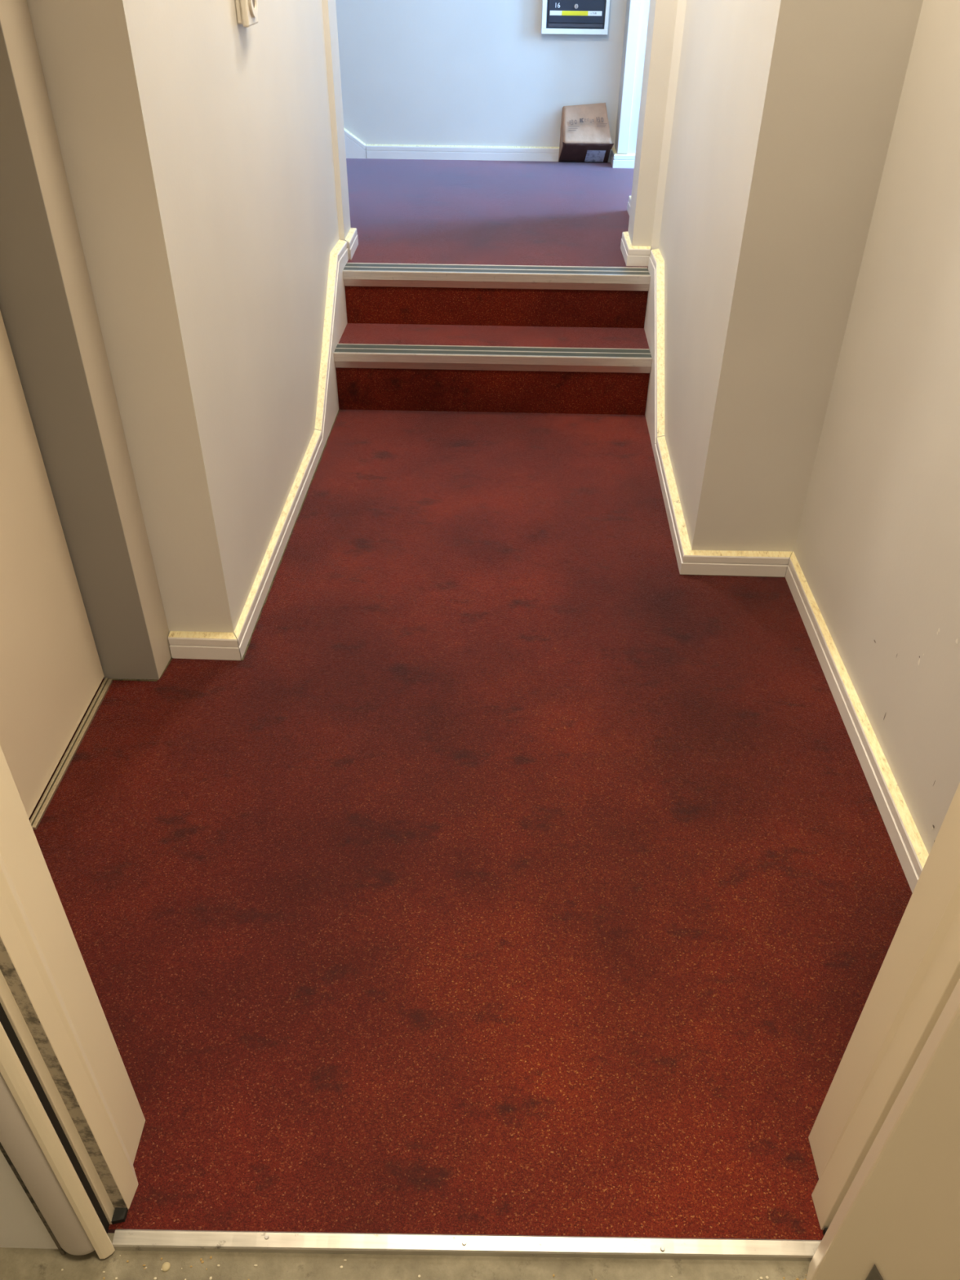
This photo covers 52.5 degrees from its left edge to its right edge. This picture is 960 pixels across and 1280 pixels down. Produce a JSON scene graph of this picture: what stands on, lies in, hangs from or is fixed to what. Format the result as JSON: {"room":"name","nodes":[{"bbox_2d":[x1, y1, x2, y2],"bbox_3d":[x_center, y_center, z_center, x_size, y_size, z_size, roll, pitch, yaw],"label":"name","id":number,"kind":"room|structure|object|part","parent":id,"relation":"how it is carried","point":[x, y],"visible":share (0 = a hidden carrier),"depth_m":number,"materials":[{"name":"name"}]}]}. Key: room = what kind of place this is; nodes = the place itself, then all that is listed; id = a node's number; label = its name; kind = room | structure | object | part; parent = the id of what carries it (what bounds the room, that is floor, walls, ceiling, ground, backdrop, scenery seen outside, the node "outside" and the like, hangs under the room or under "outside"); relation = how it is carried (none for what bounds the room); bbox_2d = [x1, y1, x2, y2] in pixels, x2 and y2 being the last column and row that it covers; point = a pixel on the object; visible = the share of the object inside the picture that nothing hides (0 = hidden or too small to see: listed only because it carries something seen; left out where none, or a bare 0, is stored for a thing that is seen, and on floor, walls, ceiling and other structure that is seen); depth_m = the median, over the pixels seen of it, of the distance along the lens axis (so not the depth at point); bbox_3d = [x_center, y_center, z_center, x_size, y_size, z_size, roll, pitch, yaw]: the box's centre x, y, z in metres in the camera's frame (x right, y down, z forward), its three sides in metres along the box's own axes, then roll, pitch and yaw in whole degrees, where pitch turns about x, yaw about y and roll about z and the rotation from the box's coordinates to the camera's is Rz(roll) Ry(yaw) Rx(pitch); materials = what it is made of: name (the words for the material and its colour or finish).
{"room":"hallway","nodes":[
{"label":"hallway","id":0,"kind":"room"},
{"bbox_2d":[0,1150,57,1248],"bbox_3d":[-0.749,-0.252,0.577,0.476,2.600,0.161,1,37,1],"label":"wall","id":1,"kind":"structure","parent":0,"point":[21,1226],"depth_m":1.18,"materials":[{"name":"paint"}]},
{"bbox_2d":[0,1142,66,1254],"bbox_3d":[-0.515,-0.074,0.602,0.004,2.111,0.012,1,37,1],"label":"trim","id":2,"kind":"structure","parent":1,"relation":"attached to","point":[62,1251],"depth_m":1.14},
{"bbox_2d":[0,1072,94,1255],"bbox_3d":[-0.490,-0.074,0.590,0.047,2.096,0.012,1,37,1],"label":"trim","id":3,"kind":"structure","parent":1,"relation":"attached to","point":[17,1139],"depth_m":1.09,"materials":[{"name":"paint"}]},
{"bbox_2d":[0,1022,115,1258],"bbox_3d":[-0.459,-0.071,0.595,0.016,2.106,0.011,1,37,1],"label":"trim","id":4,"kind":"structure","parent":1,"relation":"attached to","point":[11,1069],"depth_m":1.05,"materials":[{"name":"paint"}]},
{"bbox_2d":[0,745,145,1232],"bbox_3d":[-0.515,-0.125,0.665,0.148,2.104,0.162,1,37,1],"label":"trim","id":5,"kind":"structure","parent":1,"relation":"attached to","point":[52,1016],"depth_m":1.07,"materials":[{"name":"paint"}]},
{"bbox_2d":[26,0,351,633],"bbox_3d":[-1.208,-1.522,2.272,1.459,2.600,1.935,1,37,1],"label":"wall","id":6,"kind":"structure","parent":0,"point":[203,153],"depth_m":1.98,"materials":[{"name":"paint"}]},
{"bbox_2d":[168,631,240,660],"bbox_3d":[-0.614,0.013,2.179,0.156,0.062,0.022,1,37,1],"label":"baseboard","id":7,"kind":"structure","parent":6,"relation":"attached to","point":[183,644],"depth_m":2.17,"materials":[{"name":"paint"}]},
{"bbox_2d":[235,0,257,26],"bbox_3d":[-0.497,-1.367,2.075,0.032,0.098,0.098,1,37,1],"label":"wall socket","id":8,"kind":"object","parent":6,"relation":"attached to","point":[246,11],"visible":1,"depth_m":2.06,"materials":[{"name":"white plastic"}]},
{"bbox_2d":[234,429,324,659],"bbox_3d":[-0.524,-0.304,2.605,0.024,0.062,1.086,2,37,2],"label":"baseboard","id":9,"kind":"structure","parent":6,"relation":"attached to","point":[250,614],"depth_m":2.51,"materials":[{"name":"paint"}]},
{"bbox_2d":[315,239,348,446],"bbox_3d":[-0.484,-0.996,3.206,0.030,0.452,0.704,2,37,1],"label":"trim","id":10,"kind":"structure","parent":6,"relation":"attached to","point":[335,322],"depth_m":3.16,"materials":[{"name":"paint"}]},
{"bbox_2d":[345,227,358,259],"bbox_3d":[-1.159,-1.420,3.455,1.430,0.062,0.200,1,37,1],"label":"baseboard","id":11,"kind":"structure","parent":6,"relation":"attached to","point":[352,239],"depth_m":3.42,"materials":[{"name":"paint"}]},
{"bbox_2d":[0,408,912,1279],"bbox_3d":[0.005,0.670,1.442,2.800,0.101,4.710,1,37,1],"label":"floor","id":12,"kind":"structure","parent":0,"point":[517,868],"depth_m":1.69,"materials":[{"name":"red carpet"}]},
{"bbox_2d":[29,677,112,829],"bbox_3d":[-0.814,0.214,1.951,0.016,0.008,0.432,1,37,1],"label":"strip","id":13,"kind":"object","parent":12,"relation":"on","point":[53,785],"visible":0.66,"depth_m":1.93,"materials":[{"name":"white wood"}]},
{"bbox_2d":[161,1262,170,1271],"bbox_3d":[-0.393,0.784,1.218,0.011,0.006,0.011,1,37,1],"label":"pebble","id":14,"kind":"object","parent":12,"relation":"on","point":[166,1266],"visible":1,"depth_m":1.22,"materials":[{"name":"beige stone"}]},
{"bbox_2d":[61,1254,806,1279],"bbox_3d":[-0.026,0.796,1.207,0.993,0.002,0.043,1,37,1],"label":"floor grit","id":15,"kind":"structure","parent":12,"relation":"on","point":[211,1257],"depth_m":1.22,"materials":[{"name":"concrete"}]},
{"bbox_2d":[112,1229,822,1261],"bbox_3d":[-0.011,0.767,1.234,0.905,0.017,0.019,1,37,0],"label":"threshold strip","id":16,"kind":"object","parent":12,"relation":"on","point":[160,1240],"visible":0.99,"depth_m":1.23,"materials":[{"name":"metal"}]},
{"bbox_2d":[333,323,652,414],"bbox_3d":[0.047,-0.929,3.334,1.039,0.202,0.296,1,37,1],"label":"stair step","id":17,"kind":"structure","parent":12,"relation":"on","point":[563,370],"depth_m":3.24,"materials":[{"name":"red carpet"}]},
{"bbox_2d":[335,0,649,153],"bbox_3d":[0.122,-3.060,4.269,4.000,2.500,0.295,1,37,1],"label":"wall","id":18,"kind":"structure","parent":0,"point":[478,73],"depth_m":4.55,"materials":[{"name":"paint"}]},
{"bbox_2d":[343,127,366,158],"bbox_3d":[-0.994,-2.642,4.586,0.879,0.672,0.018,1,37,1],"label":"trim","id":19,"kind":"structure","parent":18,"relation":"attached to","point":[355,148],"depth_m":4.75,"materials":[{"name":"paint"}]},
{"bbox_2d":[365,144,613,162],"bbox_3d":[0.050,-2.376,4.754,1.210,0.062,0.018,1,37,1],"label":"baseboard","id":20,"kind":"structure","parent":18,"relation":"attached to","point":[373,151],"depth_m":4.75,"materials":[{"name":"paint"}]},
{"bbox_2d":[541,0,609,35],"bbox_3d":[0.431,-2.918,4.324,0.300,0.388,0.040,1,37,1],"label":"picture frame","id":21,"kind":"object","parent":18,"relation":"attached to","point":[558,16],"visible":1,"depth_m":4.39,"materials":[{"name":"metal"}]},
{"bbox_3d":[0.432,-2.784,4.413,0.245,0.014,0.007,1,37,1],"label":"rail","id":22,"kind":"part","parent":21,"relation":"part of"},
{"bbox_3d":[0.434,-2.890,4.334,0.245,0.244,0.006,1,37,1],"label":"door","id":23,"kind":"part","parent":21,"relation":"part of","materials":[{"name":"metal"}]},
{"bbox_2d":[610,147,635,168],"bbox_3d":[1.364,-2.308,4.683,1.456,0.062,0.152,1,37,1],"label":"baseboard","id":24,"kind":"structure","parent":18,"relation":"attached to","point":[617,160],"depth_m":4.63,"materials":[{"name":"paint"}]},
{"bbox_2d":[617,0,641,153],"bbox_3d":[0.684,-3.013,4.097,0.050,1.758,0.010,1,37,1],"label":"trim","id":25,"kind":"structure","parent":18,"relation":"attached to","point":[635,5],"depth_m":4.42,"materials":[{"name":"paint"}]},
{"bbox_2d":[346,158,648,268],"bbox_3d":[0.093,-1.791,4.124,4.000,0.120,1.845,1,37,1],"label":"floor","id":26,"kind":"structure","parent":0,"point":[402,211],"depth_m":3.94,"materials":[{"name":"red carpet"}]},
{"bbox_2d":[342,262,650,328],"bbox_3d":[0.055,-1.107,3.423,1.036,0.382,0.096,1,37,1],"label":"stair step","id":27,"kind":"structure","parent":26,"relation":"attached to","point":[376,293],"depth_m":3.33,"materials":[{"name":"red carpet"}]},
{"bbox_2d":[558,102,613,162],"bbox_3d":[0.508,-2.402,4.631,0.252,0.260,0.127,1,37,1],"label":"cardboard box","id":28,"kind":"object","parent":26,"relation":"on","point":[584,133],"visible":1,"depth_m":4.60,"materials":[{"name":"brown cardboard"}]},
{"bbox_3d":[0.503,-2.336,4.672,0.242,0.102,0.106,1,37,1],"label":"panel","id":29,"kind":"part","parent":28,"relation":"part of","materials":[{"name":"brown cardboard"}]},
{"bbox_3d":[0.509,-2.436,4.591,0.232,0.159,0.096,1,37,1],"label":"panel","id":30,"kind":"part","parent":28,"relation":"part of","materials":[{"name":"cardboard"}]},
{"bbox_2d":[627,0,923,552],"bbox_3d":[1.296,-1.756,2.624,1.553,2.600,2.114,1,37,1],"label":"wall","id":31,"kind":"structure","parent":0,"point":[765,128],"depth_m":2.18,"materials":[{"name":"paint"}]},
{"bbox_2d":[620,195,650,266],"bbox_3d":[1.287,-1.532,3.643,1.548,0.062,0.790,1,37,1],"label":"baseboard","id":32,"kind":"structure","parent":31,"relation":"attached to","point":[633,255],"depth_m":3.35,"materials":[{"name":"paint"}]},
{"bbox_2d":[644,248,664,453],"bbox_3d":[0.574,-0.958,3.172,0.029,0.452,0.655,2,37,2],"label":"trim","id":33,"kind":"structure","parent":31,"relation":"attached to","point":[654,326],"depth_m":3.12,"materials":[{"name":"paint"}]},
{"bbox_2d":[653,435,691,573],"bbox_3d":[0.540,-0.399,2.748,0.027,0.062,0.695,2,37,2],"label":"baseboard","id":34,"kind":"structure","parent":31,"relation":"attached to","point":[678,531],"depth_m":2.71,"materials":[{"name":"paint"}]},
{"bbox_2d":[680,550,791,577],"bbox_3d":[0.652,-0.196,2.478,0.281,0.062,0.030,1,37,1],"label":"baseboard","id":35,"kind":"structure","parent":31,"relation":"attached to","point":[714,562],"depth_m":2.47,"materials":[{"name":"paint"}]},
{"bbox_2d":[793,0,959,853],"bbox_3d":[0.884,-0.701,1.204,0.195,2.600,1.457,1,37,1],"label":"wall","id":36,"kind":"structure","parent":0,"point":[877,549],"depth_m":1.80,"materials":[{"name":"paint"}]},
{"bbox_2d":[785,551,928,893],"bbox_3d":[0.763,0.232,1.906,0.026,0.062,1.453,1,37,1],"label":"baseboard","id":37,"kind":"structure","parent":36,"relation":"attached to","point":[912,853],"depth_m":1.94,"materials":[{"name":"paint"}]},
{"bbox_3d":[0.800,-0.225,0.564,0.425,2.600,0.141,1,37,1],"label":"wall","id":38,"kind":"structure","parent":0,"visible":0},
{"bbox_2d":[822,1227,827,1235],"bbox_3d":[0.449,0.759,1.238,0.020,0.014,0.016,1,37,1],"label":"trim","id":39,"kind":"structure","parent":38,"relation":"attached to","point":[825,1228],"depth_m":1.24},
{"bbox_2d":[805,978,959,1279],"bbox_3d":[0.807,0.086,0.439,0.876,2.069,0.053,17,40,21],"label":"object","id":40,"kind":"structure","parent":38,"relation":"in","point":[898,1218],"depth_m":0.99,"materials":[{"name":"paint"}]},
{"bbox_3d":[0.456,0.763,1.126,0.037,0.152,0.003,17,40,21],"label":"diamond plate","id":41,"kind":"part","parent":40,"relation":"part of","materials":[{"name":"grey metal"}]},
{"bbox_2d":[808,782,959,1230],"bbox_3d":[0.516,-0.111,0.658,0.140,2.100,0.143,1,37,1],"label":"trim","id":42,"kind":"structure","parent":38,"relation":"attached to","point":[919,971],"depth_m":1.06,"materials":[{"name":"paint"}]},
{"bbox_3d":[-0.907,-0.628,1.078,0.132,2.600,1.084,1,37,1],"label":"wall","id":43,"kind":"structure","parent":0,"visible":0},
{"bbox_2d":[0,311,104,818],"bbox_3d":[-0.825,-0.611,1.339,0.026,2.038,0.426,1,37,1],"label":"door","id":44,"kind":"structure","parent":43,"relation":"in","point":[51,671],"depth_m":1.78,"materials":[{"name":"paint"}]},
{"bbox_2d":[0,22,159,679],"bbox_3d":[-0.762,-0.776,1.488,0.140,2.150,0.004,1,37,1],"label":"trim","id":45,"kind":"structure","parent":43,"relation":"attached to","point":[34,307],"depth_m":1.75,"materials":[{"name":"grey paint"}]},
{"bbox_2d":[0,0,171,678],"bbox_3d":[-0.758,-0.805,1.527,0.146,2.150,0.094,1,37,1],"label":"trim","id":46,"kind":"structure","parent":43,"relation":"attached to","point":[15,21],"depth_m":1.68,"materials":[{"name":"paint"}]}
]}

